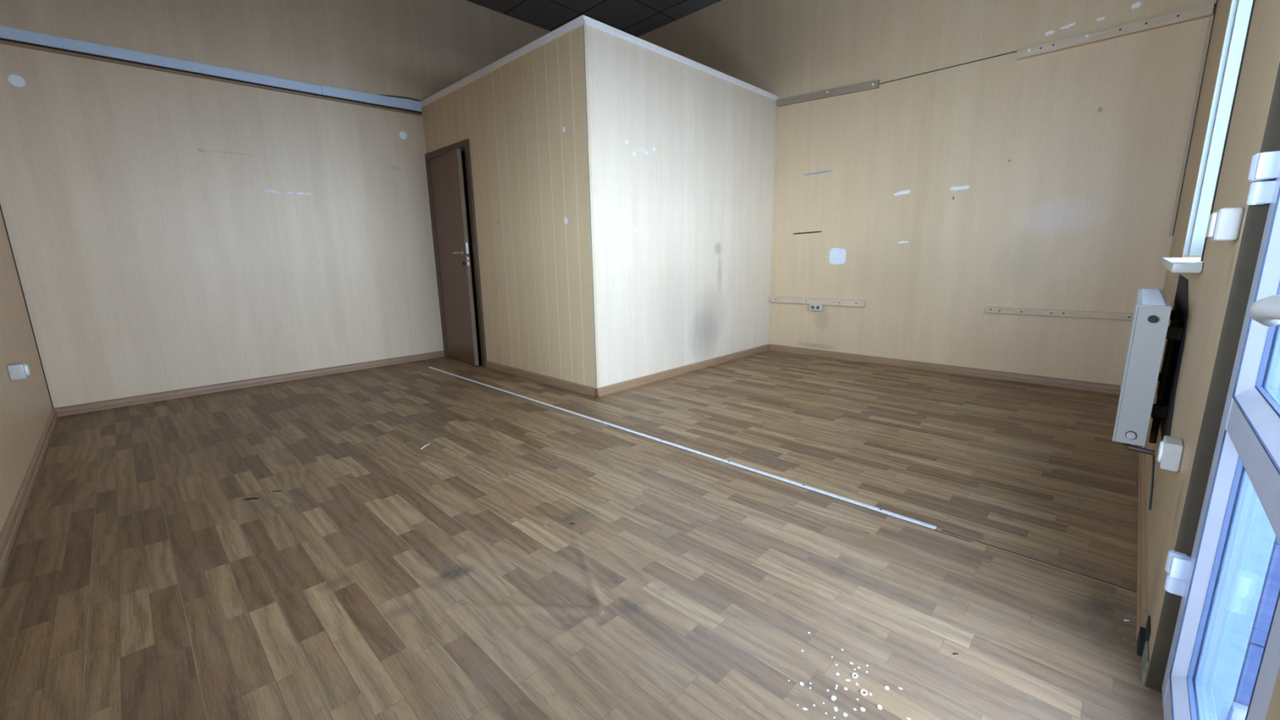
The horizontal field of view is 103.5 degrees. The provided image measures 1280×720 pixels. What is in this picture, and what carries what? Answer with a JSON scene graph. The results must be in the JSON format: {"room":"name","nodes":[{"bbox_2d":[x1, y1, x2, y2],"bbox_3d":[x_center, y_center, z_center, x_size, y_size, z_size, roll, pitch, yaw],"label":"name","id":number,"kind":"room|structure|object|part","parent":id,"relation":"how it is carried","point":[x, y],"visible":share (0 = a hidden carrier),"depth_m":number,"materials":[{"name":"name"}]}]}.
{"room":"empty office room","nodes":[
{"label":"empty office room","id":0,"kind":"room"},
{"bbox_2d":[0,208,52,533],"bbox_3d":[-2.188,-0.999,1.146,5.623,3.715,0.250,10,16,43],"label":"wall","id":1,"kind":"structure","parent":0,"point":[25,404],"depth_m":2.70,"materials":[{"name":"beige paint"}]},
{"bbox_2d":[7,361,30,380],"bbox_3d":[-3.142,0.055,2.553,0.100,0.076,0.060,10,16,43],"label":"wall socket","id":2,"kind":"object","parent":1,"relation":"attached to","point":[17,371],"visible":1,"depth_m":2.52,"materials":[{"name":"white plastic"}]},
{"bbox_2d":[24,364,30,375],"bbox_3d":[-3.124,0.051,2.570,0.060,0.060,0.010,10,16,43],"label":"socket","id":3,"kind":"object","parent":2,"relation":"attached to","point":[27,372],"depth_m":2.56,"materials":[{"name":"white plastic"}]},
{"bbox_2d":[0,408,57,578],"bbox_3d":[-2.119,0.709,1.649,5.395,0.064,0.016,10,16,43],"label":"baseboard","id":4,"kind":"structure","parent":1,"relation":"attached to","point":[11,526],"depth_m":2.21,"materials":[{"name":"brown wood"}]},
{"bbox_2d":[0,0,550,408],"bbox_3d":[-2.295,-1.794,5.034,0.100,3.715,5.494,10,16,43],"label":"wall","id":5,"kind":"structure","parent":0,"point":[148,260],"depth_m":4.00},
{"bbox_2d":[7,74,25,87],"bbox_3d":[-3.966,-1.775,3.209,0.008,0.072,0.072,10,16,43],"label":"cap","id":6,"kind":"object","parent":5,"relation":"attached to","point":[16,81],"visible":1,"depth_m":3.21,"materials":[{"name":"white plastic"}]},
{"bbox_2d":[0,204,53,408],"bbox_3d":[-4.089,-0.820,3.260,0.005,2.356,0.005,10,16,43],"label":"trim","id":7,"kind":"structure","parent":5,"relation":"attached to","point":[0,204],"depth_m":3.35,"materials":[{"name":"brown wood"}]},
{"bbox_2d":[0,25,422,115],"bbox_3d":[-3.129,-2.245,3.982,0.030,0.171,2.800,10,16,43],"label":"channel","id":8,"kind":"object","parent":5,"relation":"attached to","point":[13,37],"visible":1,"depth_m":3.77,"materials":[{"name":"grey metal"}]},
{"bbox_2d":[52,350,444,417],"bbox_3d":[-3.085,0.146,4.483,0.016,0.064,2.815,10,16,43],"label":"baseboard","id":9,"kind":"structure","parent":5,"relation":"attached to","point":[162,396],"depth_m":4.17,"materials":[{"name":"brown wood"}]},
{"bbox_2d":[265,189,280,194],"bbox_3d":[-3.070,-1.408,4.221,0.001,0.031,0.105,10,16,43],"label":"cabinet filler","id":10,"kind":"object","parent":5,"relation":"attached to","point":[267,190],"visible":1,"depth_m":4.22,"materials":[{"name":"white"}]},
{"bbox_2d":[296,191,311,195],"bbox_3d":[-2.915,-1.443,4.376,0.001,0.021,0.110,10,16,43],"label":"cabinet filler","id":11,"kind":"object","parent":5,"relation":"attached to","point":[298,193],"visible":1,"depth_m":4.38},
{"bbox_2d":[399,131,406,139],"bbox_3d":[-2.296,-2.174,4.884,0.008,0.072,0.072,10,16,43],"label":"cap","id":12,"kind":"object","parent":5,"relation":"attached to","point":[402,135],"visible":1,"depth_m":4.88,"materials":[{"name":"white plastic"}]},
{"bbox_2d":[0,350,1164,719],"bbox_3d":[-0.210,0.335,3.436,5.623,0.011,5.294,10,16,43],"label":"floor","id":13,"kind":"structure","parent":0,"point":[387,576],"depth_m":1.78,"materials":[{"name":"brown laminate"}]},
{"bbox_2d":[243,497,258,500],"bbox_3d":[-1.720,0.613,2.235,0.057,0.001,0.021,-3,12,-9],"label":"debris","id":14,"kind":"object","parent":13,"relation":"on","point":[251,498],"depth_m":2.23,"materials":[{"name":"black"}]},
{"bbox_2d":[429,366,1135,593],"bbox_3d":[-0.277,0.384,3.219,4.950,0.005,0.032,10,16,43],"label":"floor strip","id":15,"kind":"object","parent":13,"relation":"on","point":[833,495],"visible":1,"depth_m":2.25,"materials":[{"name":"metal"}]},
{"bbox_2d":[831,695,835,700],"bbox_3d":[0.452,0.790,1.180,0.014,0.003,0.011,-12,16,-42],"label":"crumb","id":16,"kind":"object","parent":13,"relation":"on","point":[833,697],"visible":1,"depth_m":1.18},
{"bbox_2d":[860,688,867,695],"bbox_3d":[0.529,0.786,1.192,0.015,0.003,0.018,10,16,43],"label":"ring","id":17,"kind":"object","parent":13,"relation":"on","point":[866,693],"visible":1,"depth_m":1.19,"materials":[{"name":"white plastic"}]},
{"bbox_2d":[466,0,722,37],"bbox_3d":[-0.319,-3.257,2.742,5.703,0.100,5.494,10,16,43],"label":"ceiling","id":18,"kind":"structure","parent":0,"point":[636,18],"depth_m":5.42,"materials":[{"name":"tile"}]},
{"bbox_2d":[422,26,777,387],"bbox_3d":[-0.374,-1.317,5.240,2.494,2.529,2.479,10,16,43],"label":"wall","id":19,"kind":"structure","parent":0,"point":[693,286],"depth_m":4.07,"materials":[{"name":"beige paint"}]},
{"bbox_2d":[424,138,486,367],"bbox_3d":[-1.824,-0.995,4.955,0.885,2.065,0.211,10,16,43],"label":"door","id":20,"kind":"structure","parent":19,"relation":"in","point":[444,171],"depth_m":4.87,"materials":[{"name":"brown paint"}]},
{"bbox_3d":[-1.708,-1.005,4.729,0.149,0.048,0.059,10,16,43],"label":"handle","id":21,"kind":"part","parent":20,"relation":"part of","materials":[{"name":"gold metal"}]},
{"bbox_3d":[-1.601,-0.983,4.687,0.018,0.210,0.002,-11,15,-40],"label":"lock plate","id":22,"kind":"part","parent":20,"relation":"part of","materials":[{"name":"metal"}]},
{"bbox_2d":[420,14,595,107],"bbox_3d":[-1.229,-2.362,4.141,2.508,0.050,0.104,10,16,43],"label":"trim","id":23,"kind":"structure","parent":19,"relation":"attached to","point":[579,21],"depth_m":3.81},
{"bbox_2d":[485,360,598,396],"bbox_3d":[-0.897,0.143,4.304,1.622,0.064,0.016,10,16,43],"label":"baseboard","id":24,"kind":"structure","parent":19,"relation":"attached to","point":[578,388],"depth_m":4.20,"materials":[{"name":"brown wood"}]},
{"bbox_2d":[581,24,599,388],"bbox_3d":[-0.344,-0.984,3.528,0.028,2.435,0.028,10,16,43],"label":"trim","id":25,"kind":"structure","parent":19,"relation":"attached to","point":[584,28],"depth_m":3.49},
{"bbox_2d":[582,19,778,102],"bbox_3d":[0.466,-2.396,4.155,0.104,0.050,2.490,10,16,43],"label":"trim","id":26,"kind":"structure","parent":19,"relation":"attached to","point":[597,25],"depth_m":3.88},
{"bbox_2d":[595,344,768,397],"bbox_3d":[0.536,0.053,4.617,0.016,0.064,2.479,10,16,43],"label":"baseboard","id":27,"kind":"structure","parent":19,"relation":"attached to","point":[620,386],"depth_m":4.38,"materials":[{"name":"brown wood"}]},
{"bbox_2d":[637,0,1216,385],"bbox_3d":[1.622,-1.854,4.976,5.623,3.715,0.100,10,16,43],"label":"wall","id":28,"kind":"structure","parent":0,"point":[1070,160],"depth_m":4.02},
{"bbox_2d":[768,103,777,344],"bbox_3d":[1.384,-1.357,5.244,0.014,2.415,0.012,10,16,43],"label":"trim","id":29,"kind":"structure","parent":28,"relation":"attached to","point":[776,122],"depth_m":5.22,"materials":[{"name":"beige wood"}]},
{"bbox_2d":[792,231,822,234],"bbox_3d":[1.658,-1.261,5.000,0.306,0.020,0.001,10,16,43],"label":"tape strip","id":30,"kind":"object","parent":28,"relation":"attached to","point":[815,231],"visible":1,"depth_m":5.00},
{"bbox_2d":[809,304,823,311],"bbox_3d":[1.760,-0.523,5.027,0.120,0.059,0.052,10,16,43],"label":"wall socket","id":31,"kind":"object","parent":28,"relation":"attached to","point":[812,307],"visible":1,"depth_m":5.00,"materials":[{"name":"white plastic"}]},
{"bbox_2d":[803,170,831,175],"bbox_3d":[1.703,-1.793,4.837,0.285,0.017,0.001,10,16,43],"label":"tape strip","id":32,"kind":"object","parent":28,"relation":"attached to","point":[825,171],"visible":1,"depth_m":4.83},
{"bbox_2d":[770,296,865,306],"bbox_3d":[1.747,-0.586,5.039,0.976,0.058,0.033,10,16,43],"label":"batten","id":33,"kind":"object","parent":28,"relation":"attached to","point":[773,299],"visible":1,"depth_m":4.99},
{"bbox_2d":[777,80,879,106],"bbox_3d":[1.706,-2.455,4.660,0.965,0.105,0.036,10,16,43],"label":"batten","id":34,"kind":"object","parent":28,"relation":"attached to","point":[871,85],"visible":1,"depth_m":4.61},
{"bbox_2d":[829,248,845,264],"bbox_3d":[1.891,-0.995,4.827,0.160,0.153,0.001,10,16,43],"label":"cover plate","id":35,"kind":"object","parent":28,"relation":"attached to","point":[837,255],"visible":1,"depth_m":4.83,"materials":[{"name":"white plastic"}]},
{"bbox_2d":[893,190,910,195],"bbox_3d":[2.265,-1.444,4.356,0.130,0.040,0.001,10,16,43],"label":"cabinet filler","id":36,"kind":"object","parent":28,"relation":"attached to","point":[905,192],"visible":1,"depth_m":4.35,"materials":[{"name":"white"}]},
{"bbox_2d":[768,343,1120,394],"bbox_3d":[2.446,0.042,4.497,2.885,0.064,0.016,10,16,43],"label":"baseboard","id":37,"kind":"structure","parent":28,"relation":"attached to","point":[1038,380],"depth_m":4.24,"materials":[{"name":"brown wood"}]},
{"bbox_2d":[950,185,968,191],"bbox_3d":[2.574,-1.384,4.061,0.132,0.034,0.001,10,16,43],"label":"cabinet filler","id":38,"kind":"object","parent":28,"relation":"attached to","point":[966,187],"visible":1,"depth_m":4.06,"materials":[{"name":"white"}]},
{"bbox_2d":[879,3,1216,84],"bbox_3d":[2.757,-2.254,3.682,1.938,0.006,0.006,10,16,43],"label":"trim","id":39,"kind":"structure","parent":28,"relation":"attached to","point":[1215,3],"depth_m":3.97,"materials":[{"name":"beige wood"}]},
{"bbox_2d":[1045,30,1054,35],"bbox_3d":[2.884,-2.302,3.548,0.050,0.028,0.001,10,16,43],"label":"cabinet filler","id":40,"kind":"object","parent":28,"relation":"attached to","point":[1051,32],"visible":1,"depth_m":3.55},
{"bbox_2d":[985,306,1133,320],"bbox_3d":[3.124,-0.344,3.724,0.960,0.046,0.031,10,16,43],"label":"batten","id":41,"kind":"object","parent":28,"relation":"attached to","point":[1087,314],"visible":0.82,"depth_m":3.72,"materials":[{"name":"beige wood"}]},
{"bbox_2d":[1060,22,1075,29],"bbox_3d":[2.952,-2.302,3.481,0.080,0.026,0.001,10,16,43],"label":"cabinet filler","id":42,"kind":"object","parent":28,"relation":"attached to","point":[1073,24],"visible":1,"depth_m":3.48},
{"bbox_2d":[1016,3,1214,60],"bbox_3d":[3.087,-2.156,3.344,0.954,0.058,0.050,10,16,43],"label":"batten","id":43,"kind":"object","parent":28,"relation":"attached to","point":[1201,12],"visible":1,"depth_m":3.29,"materials":[{"name":"beige wood"}]},
{"bbox_2d":[1131,1,1141,8],"bbox_3d":[3.194,-2.281,3.245,0.045,0.036,0.001,10,16,43],"label":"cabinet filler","id":44,"kind":"object","parent":28,"relation":"attached to","point":[1138,4],"visible":1,"depth_m":3.24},
{"bbox_2d":[1168,7,1215,235],"bbox_3d":[3.455,-1.461,3.161,0.022,1.330,0.010,10,16,43],"label":"trim","id":45,"kind":"structure","parent":28,"relation":"attached to","point":[1211,18],"depth_m":3.15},
{"bbox_2d":[1141,0,1279,719],"bbox_3d":[1.689,-1.072,1.232,0.198,3.685,5.334,10,16,43],"label":"wall","id":46,"kind":"structure","parent":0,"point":[1209,290],"depth_m":1.29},
{"bbox_2d":[1136,445,1148,625],"bbox_3d":[2.428,0.464,2.439,0.016,0.064,3.054,10,16,43],"label":"baseboard","id":47,"kind":"structure","parent":46,"relation":"attached to","point":[1142,592],"depth_m":1.69,"materials":[{"name":"brown wood"}]},
{"bbox_2d":[1136,609,1148,640],"bbox_3d":[1.341,0.708,1.346,0.016,0.064,0.063,10,16,43],"label":"baseboard","id":48,"kind":"object","parent":46,"relation":"attached to","point":[1142,622],"visible":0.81,"depth_m":1.34,"materials":[{"name":"brown wood"}]},
{"bbox_2d":[1137,615,1151,656],"bbox_3d":[1.292,0.709,1.293,0.014,0.085,0.079,10,16,43],"label":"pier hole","id":49,"kind":"object","parent":46,"relation":"attached to","point":[1144,635],"visible":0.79,"depth_m":1.28,"materials":[{"name":"black"}]},
{"bbox_2d":[1111,288,1182,510],"bbox_3d":[2.012,0.086,2.015,0.123,0.678,1.004,10,16,43],"label":"panel radiator","id":50,"kind":"object","parent":46,"relation":"attached to","point":[1153,312],"visible":1,"depth_m":1.71,"materials":[{"name":"metal"}]},
{"bbox_3d":[2.015,-0.015,2.030,0.078,0.457,0.946,10,16,43],"label":"panel","id":51,"kind":"part","parent":50,"relation":"part of","materials":[{"name":"metal"}]},
{"bbox_3d":[2.342,-0.092,2.358,0.082,0.475,0.007,10,16,43],"label":"panel","id":52,"kind":"part","parent":50,"relation":"part of","materials":[{"name":"metal"}]},
{"bbox_3d":[1.683,0.056,1.695,0.082,0.475,0.007,10,16,43],"label":"panel","id":53,"kind":"part","parent":50,"relation":"part of","materials":[{"name":"metal"}]},
{"bbox_2d":[1137,288,1170,306],"bbox_3d":[2.009,-0.250,1.980,0.078,0.005,0.950,10,16,43],"label":"grille","id":54,"kind":"object","parent":50,"relation":"attached to","point":[1145,297],"depth_m":1.87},
{"bbox_2d":[1156,435,1183,471],"bbox_3d":[1.351,0.237,1.286,0.038,0.070,0.080,10,16,43],"label":"wall socket","id":55,"kind":"object","parent":46,"relation":"attached to","point":[1171,450],"visible":1,"depth_m":1.26,"materials":[{"name":"white plastic"}]},
{"bbox_2d":[1156,440,1164,462],"bbox_3d":[1.340,0.235,1.297,0.008,0.056,0.056,10,16,43],"label":"socket","id":56,"kind":"object","parent":55,"relation":"attached to","point":[1161,450],"depth_m":1.28,"materials":[{"name":"white plastic"}]},
{"bbox_2d":[1156,274,1188,440],"bbox_3d":[2.000,-0.026,1.889,0.002,0.540,1.160,10,16,43],"label":"board","id":57,"kind":"object","parent":46,"relation":"attached to","point":[1180,307],"visible":0.72,"depth_m":1.77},
{"bbox_2d":[1160,0,1255,273],"bbox_3d":[2.122,-1.261,1.685,0.266,1.873,1.230,10,16,43],"label":"window","id":58,"kind":"structure","parent":46,"relation":"attached to","point":[1241,12],"depth_m":2.14,"materials":[{"name":"white plastic"}]},
{"bbox_3d":[2.117,-0.362,1.891,0.206,0.030,1.230,10,16,43],"label":"sill","id":59,"kind":"part","parent":58,"relation":"part of","materials":[{"name":"white plastic"}]},
{"bbox_2d":[1145,61,1279,719],"bbox_3d":[0.951,-0.179,0.638,0.256,2.220,0.925,10,16,43],"label":"door","id":60,"kind":"structure","parent":46,"relation":"attached to","point":[1215,654],"depth_m":1.01,"materials":[{"name":"plastic"}]},
{"bbox_3d":[0.946,-0.192,0.641,0.094,2.195,0.925,10,16,43],"label":"frame","id":61,"kind":"part","parent":60,"relation":"part of","materials":[{"name":"plastic"}]},
{"bbox_3d":[0.963,0.154,0.756,0.055,0.070,0.610,10,16,43],"label":"rail","id":62,"kind":"part","parent":60,"relation":"part of","materials":[{"name":"white plastic"}]},
{"bbox_3d":[0.685,-0.049,0.527,0.055,0.140,0.098,0,12,5],"label":"handle","id":63,"kind":"part","parent":60,"relation":"part of","materials":[{"name":"white plastic"}]},
{"bbox_2d":[1205,207,1244,241],"bbox_3d":[1.218,-0.282,1.053,0.042,0.066,0.080,10,16,43],"label":"light switch","id":64,"kind":"object","parent":46,"relation":"attached to","point":[1224,224],"visible":1,"depth_m":1.03,"materials":[{"name":"white plastic"}]}
]}

